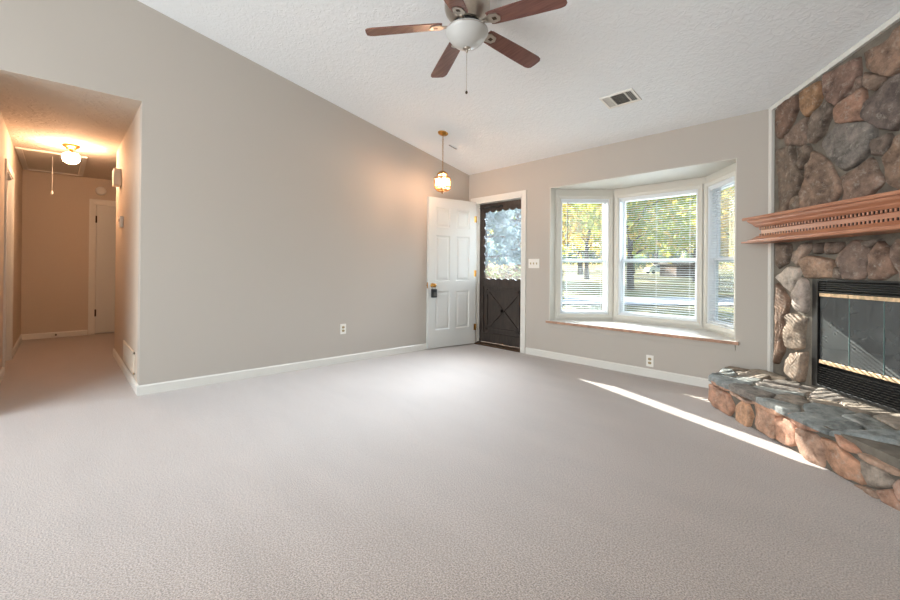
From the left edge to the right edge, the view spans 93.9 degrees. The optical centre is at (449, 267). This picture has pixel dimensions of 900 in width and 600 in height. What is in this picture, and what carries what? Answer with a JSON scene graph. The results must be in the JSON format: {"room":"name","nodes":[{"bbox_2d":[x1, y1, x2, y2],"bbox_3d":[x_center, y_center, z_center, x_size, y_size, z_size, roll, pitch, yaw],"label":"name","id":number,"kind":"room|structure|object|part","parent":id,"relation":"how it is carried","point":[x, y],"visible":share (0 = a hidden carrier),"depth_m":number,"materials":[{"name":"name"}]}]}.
{"room":"living room","nodes":[
{"label":"living room","id":0,"kind":"room"},
{"bbox_2d":[0,112,22,369],"bbox_3d":[-5.353,-0.228,3.994,1.600,2.550,4.205,1,0,-43],"label":"wall","id":1,"kind":"structure","parent":0,"point":[7,150],"depth_m":5.09,"materials":[{"name":"beige paint"}]},
{"bbox_2d":[2,158,14,374],"bbox_3d":[-4.766,-0.014,4.458,0.136,2.135,0.970,1,0,-43],"label":"door frame","id":2,"kind":"structure","parent":1,"relation":"attached to","point":[9,194],"depth_m":4.77,"materials":[{"name":"white paint"}]},
{"bbox_2d":[0,335,21,382],"bbox_3d":[-4.731,1.012,4.495,0.014,0.083,4.325,1,0,-43],"label":"baseboard","id":3,"kind":"structure","parent":1,"relation":"attached to","point":[19,340],"depth_m":5.09,"materials":[{"name":"white paint"}]},
{"bbox_2d":[21,170,115,333],"bbox_3d":[-4.556,-0.215,6.149,2.743,2.550,2.453,1,0,-43],"label":"wall","id":4,"kind":"structure","parent":0,"point":[55,226],"depth_m":6.32,"materials":[{"name":"beige paint"}]},
{"bbox_2d":[21,330,87,339],"bbox_3d":[-5.936,1.008,6.319,0.733,0.083,0.014,1,0,-43],"label":"baseboard","id":5,"kind":"structure","parent":4,"relation":"attached to","point":[77,332],"depth_m":6.30,"materials":[{"name":"white paint"}]},
{"bbox_2d":[95,187,106,194],"bbox_3d":[-5.537,-1.220,6.666,0.136,0.136,0.034,1,0,-43],"label":"smoke detector","id":6,"kind":"object","parent":4,"relation":"attached to","point":[99,190],"visible":1,"depth_m":6.66,"materials":[{"name":"white plastic"}]},
{"bbox_2d":[88,199,115,334],"bbox_3d":[-5.329,-0.011,6.877,0.890,2.135,0.016,1,0,-43],"label":"door frame","id":7,"kind":"structure","parent":4,"relation":"attached to","point":[92,202],"depth_m":6.59,"materials":[{"name":"white paint"}]},
{"bbox_2d":[93,203,115,334],"bbox_3d":[-5.350,0.021,6.900,0.760,2.070,0.154,1,0,-43],"label":"door","id":8,"kind":"structure","parent":4,"relation":"in","point":[105,214],"depth_m":6.72,"materials":[{"name":"white paint"}]},
{"bbox_2d":[114,106,139,381],"bbox_3d":[-2.745,-0.203,4.935,1.704,2.550,2.032,1,0,-43],"label":"wall","id":9,"kind":"structure","parent":0,"point":[127,194],"depth_m":4.17,"materials":[{"name":"beige paint"}]},
{"bbox_2d":[112,168,120,186],"bbox_3d":[-3.752,-1.012,4.727,0.066,0.180,0.200,1,0,-43],"label":"door chime","id":10,"kind":"object","parent":9,"relation":"attached to","point":[116,173],"visible":1,"depth_m":4.66,"materials":[{"name":"white plastic"}]},
{"bbox_2d":[118,216,122,227],"bbox_3d":[-3.540,-0.494,4.517,0.034,0.115,0.110,1,0,-43],"label":"thermostat","id":11,"kind":"object","parent":9,"relation":"attached to","point":[120,220],"visible":1,"depth_m":4.48,"materials":[{"name":"white plastic"}]},
{"bbox_2d":[113,348,138,394],"bbox_3d":[-2.761,1.030,4.853,1.618,0.083,2.166,1,0,-43],"label":"baseboard","id":12,"kind":"structure","parent":9,"relation":"attached to","point":[128,375],"depth_m":4.09,"materials":[{"name":"white paint"}]},
{"bbox_2d":[123,340,134,374],"bbox_3d":[-3.073,0.846,4.015,0.012,0.200,0.820,1,0,-43],"label":"air vent","id":13,"kind":"object","parent":9,"relation":"in","point":[128,353],"visible":1,"depth_m":3.93,"materials":[{"name":"beige metal"}]},
{"bbox_2d":[0,0,468,384],"bbox_3d":[-2.625,-0.668,3.575,7.812,3.474,0.120,1,0,-43],"label":"wall","id":14,"kind":"structure","parent":0,"point":[274,217],"depth_m":4.06,"materials":[{"name":"beige paint"}]},
{"bbox_2d":[137,343,438,395],"bbox_3d":[-1.173,1.044,4.842,3.930,0.083,0.014,1,0,-43],"label":"baseboard","id":15,"kind":"structure","parent":14,"relation":"attached to","point":[152,388],"depth_m":4.21,"materials":[{"name":"white paint"}]},
{"bbox_2d":[340,324,345,333],"bbox_3d":[-1.220,0.700,4.800,0.072,0.116,0.008,1,0,-43],"label":"wall outlet","id":16,"kind":"object","parent":14,"relation":"attached to","point":[342,326],"visible":1,"depth_m":4.79,"materials":[{"name":"white plastic"}]},
{"bbox_2d":[0,332,899,599],"bbox_3d":[-2.446,1.129,3.243,8.252,0.120,9.873,1,0,-43],"label":"floor","id":17,"kind":"structure","parent":0,"point":[465,471],"depth_m":2.03,"materials":[{"name":"beige carpet"}]},
{"bbox_2d":[474,341,519,351],"bbox_3d":[0.688,1.087,5.836,0.170,0.034,0.827,1,0,-43],"label":"threshold","id":18,"kind":"object","parent":17,"relation":"on","point":[510,348],"visible":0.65,"depth_m":5.79,"materials":[{"name":"brown wood"}]},
{"bbox_2d":[708,12,899,510],"bbox_3d":[2.584,-0.259,2.408,1.092,2.771,2.706,0,0,2],"label":"fireplace","id":19,"kind":"object","parent":17,"relation":"on","point":[828,392],"visible":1,"depth_m":2.79,"materials":[{"name":"stone"}]},
{"bbox_3d":[2.664,-0.386,2.593,0.025,2.513,1.917,0,0,2],"label":"edge trim","id":20,"kind":"part","parent":19,"relation":"part of","materials":[{"name":"white paint"}]},
{"bbox_3d":[2.686,0.435,2.935,0.005,0.457,0.229,0,0,2],"label":"glass door","id":21,"kind":"part","parent":19,"relation":"part of","materials":[{"name":"clear glass"}]},
{"bbox_3d":[2.693,0.472,2.583,0.072,0.785,1.046,0,0,2],"label":"metal frame","id":22,"kind":"part","parent":19,"relation":"part of","materials":[{"name":"black metal"}]},
{"bbox_3d":[2.674,0.193,2.585,0.018,0.025,0.936,0,0,2],"label":"rail","id":23,"kind":"part","parent":19,"relation":"part of","materials":[{"name":"gold metal"}]},
{"bbox_3d":[2.670,0.676,2.583,0.018,0.026,0.936,0,0,2],"label":"rail","id":24,"kind":"part","parent":19,"relation":"part of","materials":[{"name":"gold metal"}]},
{"bbox_3d":[2.677,0.435,2.701,0.005,0.457,0.229,0,0,2],"label":"glass door","id":25,"kind":"part","parent":19,"relation":"part of","materials":[{"name":"clear glass"}]},
{"bbox_3d":[2.669,0.434,2.467,0.005,0.457,0.229,0,0,2],"label":"glass door","id":26,"kind":"part","parent":19,"relation":"part of","materials":[{"name":"clear glass"}]},
{"bbox_2d":[0,0,899,179],"bbox_3d":[-2.333,-1.960,3.320,8.152,1.128,9.533,1,0,-43],"label":"ceiling","id":27,"kind":"structure","parent":0,"point":[689,63],"depth_m":3.57,"materials":[{"name":"white paint"}]},
{"bbox_2d":[15,147,87,193],"bbox_3d":[-5.353,-1.171,5.668,0.641,0.486,1.500,1,0,-43],"label":"attic hatch","id":28,"kind":"object","parent":27,"relation":"attached to","point":[36,160],"visible":1,"depth_m":5.61,"materials":[{"name":"white paint"}]},
{"bbox_3d":[-5.351,-1.405,5.669,0.641,0.018,1.500,1,0,-43],"label":"frame","id":29,"kind":"part","parent":28,"relation":"part of","materials":[{"name":"white paint"}]},
{"bbox_3d":[-5.351,-1.409,5.669,0.523,0.007,1.382,1,0,-43],"label":"panel","id":30,"kind":"part","parent":28,"relation":"part of","materials":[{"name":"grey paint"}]},
{"bbox_2d":[62,143,80,163],"bbox_3d":[-4.351,-1.302,4.824,0.164,0.213,0.164,1,0,-43],"label":"globe light","id":31,"kind":"object","parent":27,"relation":"attached to","point":[71,157],"visible":1,"depth_m":4.78,"materials":[{"name":"white glass"}]},
{"bbox_3d":[-4.351,-1.256,4.824,0.160,0.121,0.160,1,0,-43],"label":"globe","id":32,"kind":"part","parent":31,"relation":"part of","materials":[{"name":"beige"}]},
{"bbox_2d":[434,130,450,193],"bbox_3d":[-0.086,-1.246,4.986,0.206,0.742,0.213,1,0,-43],"label":"pendant lantern","id":33,"kind":"object","parent":27,"relation":"hanging from","point":[442,173],"visible":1,"depth_m":4.96,"materials":[{"name":"gold metal"}]},
{"bbox_3d":[-0.088,-1.015,4.986,0.206,0.280,0.213,1,0,-43],"label":"brass frame","id":34,"kind":"part","parent":33,"relation":"part of","materials":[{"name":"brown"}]},
{"bbox_3d":[-0.085,-1.361,4.987,0.015,0.431,0.015,1,0,-18],"label":"chain","id":35,"kind":"part","parent":33,"relation":"part of","materials":[{"name":"gold metal"}]},
{"bbox_2d":[444,144,456,150],"bbox_3d":[0.005,-1.530,5.343,0.147,0.038,0.110,1,0,-43],"label":"ceiling vent","id":36,"kind":"object","parent":27,"relation":"in","point":[450,147],"visible":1,"depth_m":5.33,"materials":[{"name":"white metal"}]},
{"bbox_2d":[365,0,566,93],"bbox_3d":[0.148,-1.529,2.777,1.259,0.769,1.279,1,0,-43],"label":"ceiling fan","id":37,"kind":"object","parent":27,"relation":"hanging from","point":[467,30],"visible":1,"depth_m":2.71,"materials":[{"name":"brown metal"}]},
{"bbox_3d":[-0.303,-1.567,2.767,0.501,0.074,0.136,0,0,-2],"label":"blade","id":38,"kind":"part","parent":37,"relation":"part of","materials":[{"name":"brown wood"}]},
{"bbox_3d":[-0.018,-1.564,3.163,0.136,0.074,0.501,1,0,-20],"label":"blade","id":39,"kind":"part","parent":37,"relation":"part of","materials":[{"name":"brown wood"}]},
{"bbox_3d":[-0.015,-1.566,2.373,0.136,0.074,0.501,0,0,16],"label":"blade","id":40,"kind":"part","parent":37,"relation":"part of","materials":[{"name":"brown wood"}]},
{"bbox_3d":[0.110,-1.291,2.768,0.004,0.258,0.005,1,0,-43],"label":"pull chain","id":41,"kind":"part","parent":37,"relation":"part of","materials":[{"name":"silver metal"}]},
{"bbox_3d":[0.111,-1.507,2.768,0.279,0.127,0.279,1,0,-43],"label":"lamp shade","id":42,"kind":"part","parent":37,"relation":"part of","materials":[{"name":"white glass"}]},
{"bbox_3d":[0.446,-1.560,3.014,0.501,0.074,0.136,1,0,-38],"label":"blade","id":43,"kind":"part","parent":37,"relation":"part of","materials":[{"name":"brown wood"}]},
{"bbox_3d":[0.449,-1.562,2.526,0.501,0.074,0.136,0,0,34],"label":"blade","id":44,"kind":"part","parent":37,"relation":"part of","materials":[{"name":"brown wood"}]},
{"bbox_2d":[599,88,641,108],"bbox_3d":[1.525,-1.513,3.766,0.201,0.051,0.300,1,0,-43],"label":"ceiling vent","id":45,"kind":"object","parent":27,"relation":"in","point":[628,96],"visible":1,"depth_m":3.76,"materials":[{"name":"white plastic"}]},
{"bbox_2d":[469,109,768,378],"bbox_3d":[2.008,-0.172,4.425,0.140,2.566,5.228,1,0,-43],"label":"wall","id":46,"kind":"structure","parent":0,"point":[745,138],"depth_m":4.20,"materials":[{"name":"beige paint"}]},
{"bbox_2d":[471,190,526,353],"bbox_3d":[0.688,0.049,5.830,0.156,2.110,0.997,1,0,-43],"label":"door frame","id":47,"kind":"structure","parent":46,"relation":"attached to","point":[523,193],"depth_m":5.52,"materials":[{"name":"white paint"}]},
{"bbox_2d":[426,196,476,348],"bbox_3d":[0.048,0.067,5.825,0.826,2.032,0.112,1,0,-35],"label":"door","id":48,"kind":"structure","parent":47,"relation":"attached to","point":[451,223],"depth_m":5.81,"materials":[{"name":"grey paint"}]},
{"bbox_2d":[431,286,436,297],"bbox_3d":[-0.212,0.313,5.604,0.072,0.169,0.050,1,0,-35],"label":"lockbox","id":49,"kind":"object","parent":48,"relation":"hanging from","point":[433,291],"visible":1,"depth_m":5.59,"materials":[{"name":"black metal"}]},
{"bbox_2d":[479,199,520,347],"bbox_3d":[0.711,0.072,5.852,0.083,1.995,0.823,1,0,-43],"label":"door","id":50,"kind":"structure","parent":46,"relation":"in","point":[499,299],"depth_m":5.91,"materials":[{"name":"brown wood"}]},
{"bbox_3d":[0.733,-0.331,5.852,0.010,1.000,0.706,1,0,-43],"label":"scalloped trim","id":51,"kind":"part","parent":50,"relation":"part of","materials":[{"name":"brown wood"}]},
{"bbox_3d":[0.736,0.602,5.859,0.012,0.665,0.706,1,0,-43],"label":"panel","id":52,"kind":"part","parent":50,"relation":"part of","materials":[{"name":"brown wood"}]},
{"bbox_2d":[528,259,538,267],"bbox_3d":[1.060,-0.054,5.327,0.018,0.118,0.165,1,0,-43],"label":"light switch","id":53,"kind":"object","parent":46,"relation":"attached to","point":[532,263],"visible":1,"depth_m":5.33,"materials":[{"name":"white plastic"}]},
{"bbox_2d":[525,347,711,387],"bbox_3d":[1.745,1.068,4.579,0.014,0.083,2.263,1,0,-43],"label":"baseboard","id":54,"kind":"structure","parent":46,"relation":"attached to","point":[669,376],"depth_m":4.46,"materials":[{"name":"white paint"}]},
{"bbox_2d":[548,159,736,350],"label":"window","id":55,"kind":"structure","parent":46,"relation":"in","point":[560,194],"depth_m":5.21,"materials":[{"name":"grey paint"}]},
{"bbox_3d":[1.677,-0.456,5.316,0.568,0.773,0.024,0,0,1],"label":"sash","id":56,"kind":"part","parent":55,"relation":"part of","materials":[{"name":"white plastic"}]},
{"bbox_3d":[1.670,0.226,5.287,0.568,0.671,0.024,0,0,1],"label":"sash","id":57,"kind":"part","parent":55,"relation":"part of","materials":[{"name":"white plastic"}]},
{"bbox_2d":[561,200,606,312],"bbox_3d":[1.672,-0.142,5.236,0.560,1.399,0.043,0,0,1],"label":"blind","id":58,"kind":"object","parent":55,"relation":"attached to","point":[567,202],"visible":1,"depth_m":5.24,"materials":[{"name":"white plastic"}]},
{"bbox_3d":[1.666,0.550,5.241,0.560,0.014,0.024,0,0,1],"label":"rail","id":59,"kind":"part","parent":58,"relation":"part of","materials":[{"name":"white plastic"}]},
{"bbox_3d":[1.678,-0.827,5.246,0.560,0.029,0.028,0,0,1],"label":"head rail","id":60,"kind":"part","parent":58,"relation":"part of","materials":[{"name":"white plastic"}]},
{"bbox_2d":[709,178,734,327],"bbox_3d":[2.682,-0.137,4.138,0.044,1.399,0.511,0,0,8],"label":"blind","id":61,"kind":"object","parent":55,"relation":"attached to","point":[731,181],"visible":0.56,"depth_m":4.15,"materials":[{"name":"white plastic"}]},
{"bbox_3d":[2.683,0.556,4.134,0.024,0.014,0.511,0,0,8],"label":"rail","id":62,"kind":"part","parent":61,"relation":"part of","materials":[{"name":"white plastic"}]},
{"bbox_3d":[2.695,-0.822,4.138,0.028,0.029,0.511,0,0,8],"label":"head rail","id":63,"kind":"part","parent":61,"relation":"part of","materials":[{"name":"white plastic"}]},
{"bbox_2d":[546,320,738,344],"bbox_3d":[2.145,0.667,4.697,0.791,0.028,2.001,1,0,-43],"label":"window sill","id":64,"kind":"structure","parent":46,"relation":"attached to","point":[640,328],"depth_m":4.45,"materials":[{"name":"white paint"}]},
{"bbox_2d":[646,355,653,366],"bbox_3d":[2.033,0.949,4.275,0.008,0.116,0.072,1,0,-43],"label":"wall outlet","id":65,"kind":"object","parent":46,"relation":"attached to","point":[649,359],"visible":1,"depth_m":4.27,"materials":[{"name":"white plastic"}]},
{"bbox_2d":[613,177,705,329],"bbox_3d":[2.400,-0.120,4.870,0.126,1.752,1.054,1,0,-43],"label":"window","id":66,"kind":"structure","parent":46,"relation":"in","point":[695,184],"depth_m":4.85,"materials":[{"name":"grey paint"}]},
{"bbox_2d":[620,191,696,319],"bbox_3d":[2.379,-0.137,4.851,0.044,1.399,0.838,1,0,-43],"label":"blind","id":67,"kind":"object","parent":66,"relation":"attached to","point":[624,201],"visible":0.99,"depth_m":4.83,"materials":[{"name":"white plastic"}]},
{"bbox_3d":[2.379,0.555,4.854,0.024,0.014,0.838,1,0,-43],"label":"rail","id":68,"kind":"part","parent":67,"relation":"part of","materials":[{"name":"white plastic"}]},
{"bbox_3d":[2.391,-0.822,4.858,0.028,0.029,0.838,1,0,-43],"label":"head rail","id":69,"kind":"part","parent":67,"relation":"part of","materials":[{"name":"white plastic"}]},
{"bbox_3d":[2.415,0.231,4.886,0.024,0.671,0.846,1,0,-43],"label":"sash","id":70,"kind":"part","parent":66,"relation":"part of","materials":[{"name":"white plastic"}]},
{"bbox_3d":[2.440,-0.451,4.906,0.024,0.773,0.846,1,0,-43],"label":"sash","id":71,"kind":"part","parent":66,"relation":"part of","materials":[{"name":"white plastic"}]},
{"bbox_2d":[703,163,735,338],"bbox_3d":[2.710,-0.120,4.133,0.126,1.752,0.707,0,0,8],"label":"window","id":72,"kind":"structure","parent":46,"relation":"in","point":[727,173],"depth_m":4.39,"materials":[{"name":"grey paint"}]},
{"bbox_3d":[2.731,0.232,4.129,0.024,0.671,0.519,0,0,8],"label":"sash","id":73,"kind":"part","parent":72,"relation":"part of","materials":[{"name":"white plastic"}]},
{"bbox_3d":[2.763,-0.450,4.127,0.024,0.773,0.519,0,0,8],"label":"sash","id":74,"kind":"part","parent":72,"relation":"part of","materials":[{"name":"white plastic"}]},
{"bbox_2d":[551,158,736,188],"bbox_3d":[2.175,-1.056,4.716,0.770,0.166,1.981,1,0,-43],"label":"ceiling","id":75,"kind":"structure","parent":0,"point":[704,169],"depth_m":4.52,"materials":[{"name":"grey paint"}]},
{"label":"outside","id":76,"kind":"structure","parent":0,"visible":0},
{"bbox_2d":[489,267,733,323],"bbox_3d":[22.869,0.954,103.064,163.263,2.280,248.669,1,0,-43],"label":"ground","id":77,"kind":"structure","parent":76,"point":[571,280],"depth_m":34.73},
{"bbox_2d":[485,209,520,273],"bbox_3d":[1.206,-2.310,18.979,4.778,8.433,5.084,0,0,44],"label":"conifer tree","id":78,"kind":"object","parent":77,"relation":"on","point":[501,237],"visible":0.12,"depth_m":18.61,"materials":[{"name":"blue plant"}]},
{"bbox_2d":[485,264,520,279],"bbox_3d":[1.044,0.711,8.298,1.274,1.577,1.286,1,0,-43],"label":"hydrangea shrub","id":79,"kind":"object","parent":77,"relation":"on","point":[503,275],"visible":0.22,"depth_m":8.11,"materials":[{"name":"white plant"}]},
{"bbox_2d":[487,209,569,279],"bbox_3d":[4.513,-2.959,26.589,5.981,9.922,5.621,0,0,37],"label":"conifer tree","id":80,"kind":"object","parent":77,"relation":"on","point":[517,215],"visible":0.04,"depth_m":26.31,"materials":[{"name":"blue plant"}]},
{"bbox_2d":[488,208,570,258],"bbox_3d":[6.596,-3.409,39.992,8.375,10.402,8.459,1,0,-33],"label":"tree","id":81,"kind":"object","parent":77,"relation":"on","point":[516,208],"visible":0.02,"depth_m":39.32,"materials":[{"name":"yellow plant"}]},
{"bbox_2d":[562,248,584,269],"bbox_3d":[29.664,-2.190,102.042,5.960,5.641,5.976,0,0,11],"label":"bush","id":82,"kind":"object","parent":77,"relation":"on","point":[568,263],"visible":0.23,"depth_m":100.86,"materials":[{"name":"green plant"}]},
{"bbox_2d":[562,206,598,274],"bbox_3d":[21.281,-7.227,65.952,13.959,17.338,14.098,1,0,-25],"label":"tree","id":83,"kind":"object","parent":77,"relation":"on","point":[580,264],"visible":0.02,"depth_m":65.69,"materials":[{"name":"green plant"}]},
{"bbox_2d":[582,247,602,268],"bbox_3d":[36.003,-2.442,106.529,6.462,6.099,6.444,0,0,32],"label":"bush","id":84,"kind":"object","parent":77,"relation":"on","point":[593,256],"visible":0.26,"depth_m":104.69,"materials":[{"name":"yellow plant"}]},
{"bbox_2d":[562,204,626,279],"bbox_3d":[16.127,-4.703,49.492,10.460,12.825,10.510,1,0,-16],"label":"tree","id":85,"kind":"object","parent":77,"relation":"on","point":[579,239],"visible":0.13,"depth_m":49.75,"materials":[{"name":"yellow plant"}]},
{"bbox_2d":[600,211,657,272],"bbox_3d":[34.077,-5.220,78.085,12.384,13.191,13.604,0,0,31],"label":"tree","id":86,"kind":"object","parent":77,"relation":"on","point":[646,238],"visible":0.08,"depth_m":75.14,"materials":[{"name":"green plant"}]},
{"bbox_2d":[563,195,695,289],"bbox_3d":[14.494,-4.048,34.154,11.393,12.135,12.255,1,0,-43],"label":"tree","id":87,"kind":"object","parent":77,"relation":"on","point":[592,217],"visible":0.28,"depth_m":32.74,"materials":[{"name":"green plant"}]},
{"bbox_2d":[625,254,647,274],"bbox_3d":[27.990,-0.515,66.005,5.421,3.291,5.451,1,0,-43],"label":"bush","id":88,"kind":"object","parent":77,"relation":"on","point":[638,264],"visible":0.24,"depth_m":64.67,"materials":[{"name":"green plant"}]},
{"bbox_2d":[639,248,659,270],"bbox_3d":[48.781,-2.321,104.744,6.484,6.136,6.501,1,0,-25],"label":"bush","id":89,"kind":"object","parent":77,"relation":"on","point":[653,252],"visible":0.12,"depth_m":102.89,"materials":[{"name":"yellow plant"}]},
{"bbox_2d":[644,265,659,273],"bbox_3d":[38.600,0.270,78.000,4.637,1.680,1.840,1,0,-8],"label":"parked car","id":90,"kind":"object","parent":77,"relation":"on","point":[653,266],"visible":0.32,"depth_m":77.12,"materials":[{"name":"white paint"}]},
{"bbox_2d":[639,231,675,264],"bbox_3d":[45.426,-8.780,94.440,16.285,20.227,16.789,0,0,13],"label":"tree","id":91,"kind":"object","parent":77,"relation":"on","point":[655,254],"visible":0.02,"depth_m":93.60,"materials":[{"name":"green plant"}]},
{"bbox_2d":[659,250,681,258],"bbox_3d":[55.267,-2.195,106.282,6.280,5.944,6.297,0,0,17],"label":"bush","id":92,"kind":"object","parent":77,"relation":"on","point":[660,253],"visible":0.12,"depth_m":104.53,"materials":[{"name":"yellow plant"}]},
{"bbox_2d":[657,258,692,277],"bbox_3d":[33.499,0.242,60.000,5.400,3.300,5.400,0,0,0],"label":"outbuilding","id":93,"kind":"structure","parent":77,"relation":"on","point":[663,265],"depth_m":57.93,"materials":[{"name":"brown"}]},
{"bbox_2d":[634,187,733,280],"bbox_3d":[27.614,-4.713,46.812,12.384,13.190,13.321,1,0,-18],"label":"tree","id":94,"kind":"object","parent":77,"relation":"on","point":[692,237],"visible":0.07,"depth_m":46.93,"materials":[{"name":"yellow plant"}]},
{"bbox_2d":[684,251,693,257],"bbox_3d":[61.587,-1.955,105.069,5.946,5.612,5.930,1,0,-37],"label":"bush","id":95,"kind":"object","parent":77,"relation":"on","point":[685,255],"visible":0.09,"depth_m":105.08,"materials":[{"name":"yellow plant"}]},
{"bbox_2d":[658,209,729,256],"bbox_3d":[36.025,-6.336,61.623,12.923,15.893,12.796,0,0,22],"label":"tree","id":96,"kind":"object","parent":77,"relation":"on","point":[679,209],"visible":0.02,"depth_m":62.93,"materials":[{"name":"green plant"}]},
{"bbox_2d":[691,186,733,265],"bbox_3d":[25.708,-3.095,36.596,8.408,10.260,8.368,0,0,28],"label":"tree","id":97,"kind":"object","parent":77,"relation":"on","point":[729,251],"visible":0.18,"depth_m":36.48,"materials":[{"name":"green plant"}]},
{"bbox_2d":[719,249,733,271],"bbox_3d":[68.069,-2.172,103.844,6.549,6.198,6.567,0,0,16],"label":"bush","id":98,"kind":"object","parent":77,"relation":"on","point":[731,262],"visible":0.13,"depth_m":102.67,"materials":[{"name":"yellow plant"}]},
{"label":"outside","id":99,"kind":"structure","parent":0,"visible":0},
{"bbox_2d":[562,296,733,304],"bbox_3d":[-15.013,1.468,21.195,115.575,0.001,103.893,1,0,-43],"label":"road","id":100,"kind":"structure","parent":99,"point":[596,300],"depth_m":21.24,"materials":[{"name":"grey asphalt"}]}
]}

